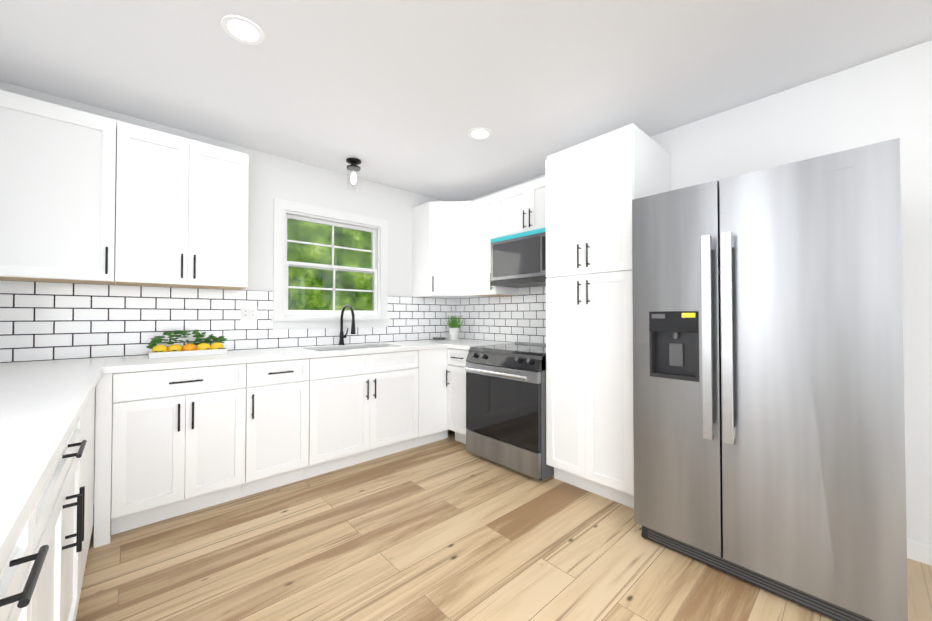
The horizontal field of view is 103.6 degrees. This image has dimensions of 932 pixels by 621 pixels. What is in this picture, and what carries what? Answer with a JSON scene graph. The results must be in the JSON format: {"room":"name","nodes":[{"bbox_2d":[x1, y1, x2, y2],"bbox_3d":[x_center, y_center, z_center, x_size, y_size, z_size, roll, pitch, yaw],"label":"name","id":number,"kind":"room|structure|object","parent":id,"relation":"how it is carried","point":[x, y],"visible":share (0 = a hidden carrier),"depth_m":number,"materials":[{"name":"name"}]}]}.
{"room":"kitchen","nodes":[
{"label":"kitchen","id":0,"kind":"room"},
{"bbox_2d":[0,81,447,503],"bbox_3d":[-1.458,-0.025,3.205,3.740,2.510,0.120,1,-1,-42],"label":"wall","id":1,"kind":"structure","parent":0,"point":[271,177],"depth_m":3.13,"materials":[{"name":"white paint"}]},
{"bbox_2d":[0,90,131,285],"bbox_3d":[-2.358,-0.649,2.089,0.650,0.955,0.328,1,-1,-42],"label":"upper cabinet","id":2,"kind":"object","parent":1,"relation":"attached to","point":[87,198],"depth_m":2.02,"materials":[{"name":"white wood"}]},
{"bbox_2d":[132,124,248,289],"bbox_3d":[-1.930,-0.643,2.479,0.740,0.955,0.328,1,-1,-42],"label":"upper cabinet","id":3,"kind":"object","parent":1,"relation":"attached to","point":[190,197],"depth_m":2.38,"materials":[{"name":"white wood"}]},
{"bbox_2d":[0,280,455,362],"bbox_3d":[-1.415,0.044,3.157,3.498,0.570,0.008,1,-1,-42],"label":"tile backsplash","id":4,"kind":"structure","parent":1,"relation":"attached to","point":[40,321],"depth_m":2.47,"materials":[{"name":"white tile"}]},
{"bbox_2d":[240,306,256,320],"bbox_3d":[-1.704,0.020,2.883,0.116,0.116,0.008,1,-1,-42],"label":"electrical outlet plate","id":5,"kind":"object","parent":4,"relation":"attached to","point":[248,313],"visible":1,"depth_m":2.88,"materials":[{"name":"white plastic"}]},
{"bbox_2d":[271,198,389,328],"bbox_3d":[-1.219,-0.378,3.397,1.085,1.078,0.163,1,-1,-42],"label":"window unit","id":6,"kind":"structure","parent":1,"relation":"in","point":[376,228],"depth_m":3.33,"materials":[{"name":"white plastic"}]},
{"bbox_2d":[412,201,481,298],"bbox_3d":[-0.147,-0.622,3.909,0.621,0.955,0.616,1,-1,-42],"label":"upper cabinet","id":7,"kind":"object","parent":1,"relation":"attached to","point":[441,249],"visible":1,"depth_m":3.69,"materials":[{"name":"white wood"}]},
{"bbox_2d":[0,0,931,200],"bbox_3d":[0.495,-1.361,1.081,3.740,0.100,5.920,1,-1,-42],"label":"ceiling","id":8,"kind":"structure","parent":0,"point":[407,95],"depth_m":1.95,"materials":[{"name":"white paint"}]},
{"bbox_2d":[221,15,264,44],"bbox_3d":[-1.033,-1.299,1.703,0.176,0.006,0.176,1,-1,-42],"label":"recessed light","id":9,"kind":"object","parent":8,"relation":"in","point":[242,29],"visible":1,"depth_m":1.69,"materials":[{"name":"white plastic"}]},
{"bbox_2d":[346,158,360,190],"bbox_3d":[-0.960,-1.158,3.135,0.124,0.245,0.124,1,-1,-42],"label":"ceiling light fixture","id":10,"kind":"object","parent":8,"relation":"hanging from","point":[352,167],"visible":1,"depth_m":3.12,"materials":[{"name":"black"}]},
{"bbox_2d":[468,127,491,139],"bbox_3d":[0.102,-1.284,2.670,0.176,0.006,0.176,1,-1,-42],"label":"recessed light","id":11,"kind":"object","parent":8,"relation":"in","point":[480,133],"visible":1,"depth_m":2.66,"materials":[{"name":"white plastic"}]},
{"bbox_2d":[76,429,931,620],"bbox_3d":[0.495,1.248,1.043,3.740,0.100,5.920,1,-1,-42],"label":"floor","id":12,"kind":"structure","parent":0,"point":[450,528],"depth_m":1.77,"materials":[{"name":"brown wood"}]},
{"bbox_2d":[0,389,94,620],"bbox_3d":[-0.947,0.748,0.462,0.572,0.884,3.352,1,-1,-42],"label":"base cabinet","id":13,"kind":"object","parent":12,"relation":"on","point":[42,575],"visible":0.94,"depth_m":0.97,"materials":[{"name":"white wood"}]},
{"bbox_2d":[0,357,111,573],"bbox_3d":[-1.159,0.290,0.693,0.561,0.035,3.971,1,-1,-42],"label":"countertop","id":14,"kind":"structure","parent":13,"relation":"on","point":[43,403],"depth_m":0.91,"materials":[{"name":"white stone"}]},
{"bbox_2d":[108,339,459,373],"bbox_3d":[-0.989,0.418,3.102,2.919,0.220,0.638,1,-1,-42],"label":"countertop","id":15,"kind":"structure","parent":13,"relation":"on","point":[119,364],"depth_m":2.50,"materials":[{"name":"white stone"}]},
{"bbox_2d":[146,330,226,358],"bbox_3d":[-1.843,0.214,2.446,0.437,0.169,0.170,1,-1,-42],"label":"fruit tray","id":16,"kind":"object","parent":15,"relation":"on","point":[202,347],"visible":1,"depth_m":2.41,"materials":[{"name":"food"}]},
{"bbox_2d":[338,304,355,344],"bbox_3d":[-1.034,0.128,3.248,0.093,0.364,0.281,1,-1,-42],"label":"faucet","id":17,"kind":"object","parent":15,"relation":"on","point":[342,337],"visible":1,"depth_m":3.30,"materials":[{"name":"black metal"}]},
{"bbox_2d":[431,337,450,340],"bbox_3d":[-0.265,0.302,3.896,0.200,0.035,0.100,1,-1,-42],"label":"soap dish","id":18,"kind":"object","parent":15,"relation":"on","point":[439,339],"visible":1,"depth_m":3.86,"materials":[{"name":"grey"}]},
{"bbox_2d":[447,315,465,339],"bbox_3d":[-0.119,0.183,4.051,0.219,0.277,0.206,1,-1,-42],"label":"potted plant","id":19,"kind":"object","parent":15,"relation":"on","point":[454,328],"visible":1,"depth_m":4.01,"materials":[{"name":"green plant"}]},
{"bbox_2d":[94,362,257,547],"bbox_3d":[-1.834,0.775,2.350,0.733,0.884,0.618,1,-1,-42],"label":"base cabinet","id":20,"kind":"object","parent":12,"relation":"on","point":[170,443],"depth_m":2.09,"materials":[{"name":"white wood"}]},
{"bbox_2d":[258,357,321,492],"bbox_3d":[-1.461,0.780,2.689,0.508,0.884,0.618,1,-1,-42],"label":"base cabinet","id":21,"kind":"object","parent":12,"relation":"on","point":[289,391],"depth_m":2.52,"materials":[{"name":"white wood"}]},
{"bbox_2d":[446,348,468,443],"bbox_3d":[0.151,0.793,3.525,0.670,0.884,0.358,1,-1,-42],"label":"base cabinet","id":22,"kind":"object","parent":12,"relation":"on","point":[456,389],"visible":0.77,"depth_m":3.36,"materials":[{"name":"white wood"}]},
{"bbox_2d":[444,339,514,349],"bbox_3d":[0.163,0.331,3.509,0.669,0.035,0.308,1,-1,-42],"label":"countertop","id":23,"kind":"structure","parent":22,"relation":"on","point":[465,344],"depth_m":3.49,"materials":[{"name":"white stone"}]},
{"bbox_2d":[464,342,553,480],"bbox_3d":[0.481,0.763,3.060,0.753,0.930,0.760,1,-1,-42],"label":"range","id":24,"kind":"object","parent":12,"relation":"on","point":[505,405],"visible":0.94,"depth_m":2.79,"materials":[{"name":"grey metal"}]},
{"bbox_2d":[545,124,670,507],"bbox_3d":[1.000,0.051,2.604,0.670,2.340,0.620,1,-1,-42],"label":"pantry cabinet","id":25,"kind":"object","parent":12,"relation":"on","point":[595,187],"visible":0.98,"depth_m":2.37,"materials":[{"name":"white wood"}]},
{"bbox_2d":[632,138,907,620],"bbox_3d":[1.484,0.310,1.863,0.912,1.800,0.920,1,-1,-42],"label":"fridge","id":26,"kind":"object","parent":12,"relation":"on","point":[768,406],"visible":1,"depth_m":1.50,"materials":[{"name":"grey metal"}]},
{"bbox_2d":[466,40,931,542],"bbox_3d":[1.873,-0.039,2.237,0.120,2.510,5.800,1,-1,-42],"label":"wall","id":27,"kind":"structure","parent":0,"point":[885,98],"depth_m":1.88,"materials":[{"name":"white paint"}]},
{"bbox_2d":[456,286,545,343],"bbox_3d":[0.460,0.052,3.690,0.008,0.570,1.710,1,-1,-42],"label":"tile backsplash","id":28,"kind":"structure","parent":27,"relation":"attached to","point":[522,317],"depth_m":3.74,"materials":[{"name":"white tile"}]},
{"bbox_2d":[471,176,545,296],"bbox_3d":[0.526,-0.629,3.360,0.366,0.958,1.114,1,-1,-42],"label":"upper cabinet","id":29,"kind":"object","parent":27,"relation":"attached to","point":[520,208],"visible":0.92,"depth_m":3.42,"materials":[{"name":"white wood"}]},
{"bbox_2d":[491,227,545,287],"bbox_3d":[0.611,-0.443,3.197,0.455,0.430,0.760,1,-1,-42],"label":"microwave","id":30,"kind":"object","parent":29,"relation":"attached to","point":[518,260],"visible":0.52,"depth_m":3.12,"materials":[{"name":"grey metal"}]},
{"bbox_2d":[907,536,931,565],"bbox_3d":[2.589,1.153,1.331,0.017,0.100,3.278,1,-1,-42],"label":"baseboard","id":31,"kind":"structure","parent":27,"relation":"attached to","point":[918,550],"depth_m":1.77,"materials":[{"name":"white wood"}]},
{"label":"outside","id":32,"kind":"structure","parent":0,"visible":0},
{"bbox_2d":[287,219,371,310],"bbox_3d":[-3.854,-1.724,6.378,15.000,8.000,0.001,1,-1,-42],"label":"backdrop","id":33,"kind":"structure","parent":32,"point":[341,303],"depth_m":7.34,"materials":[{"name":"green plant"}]}
]}

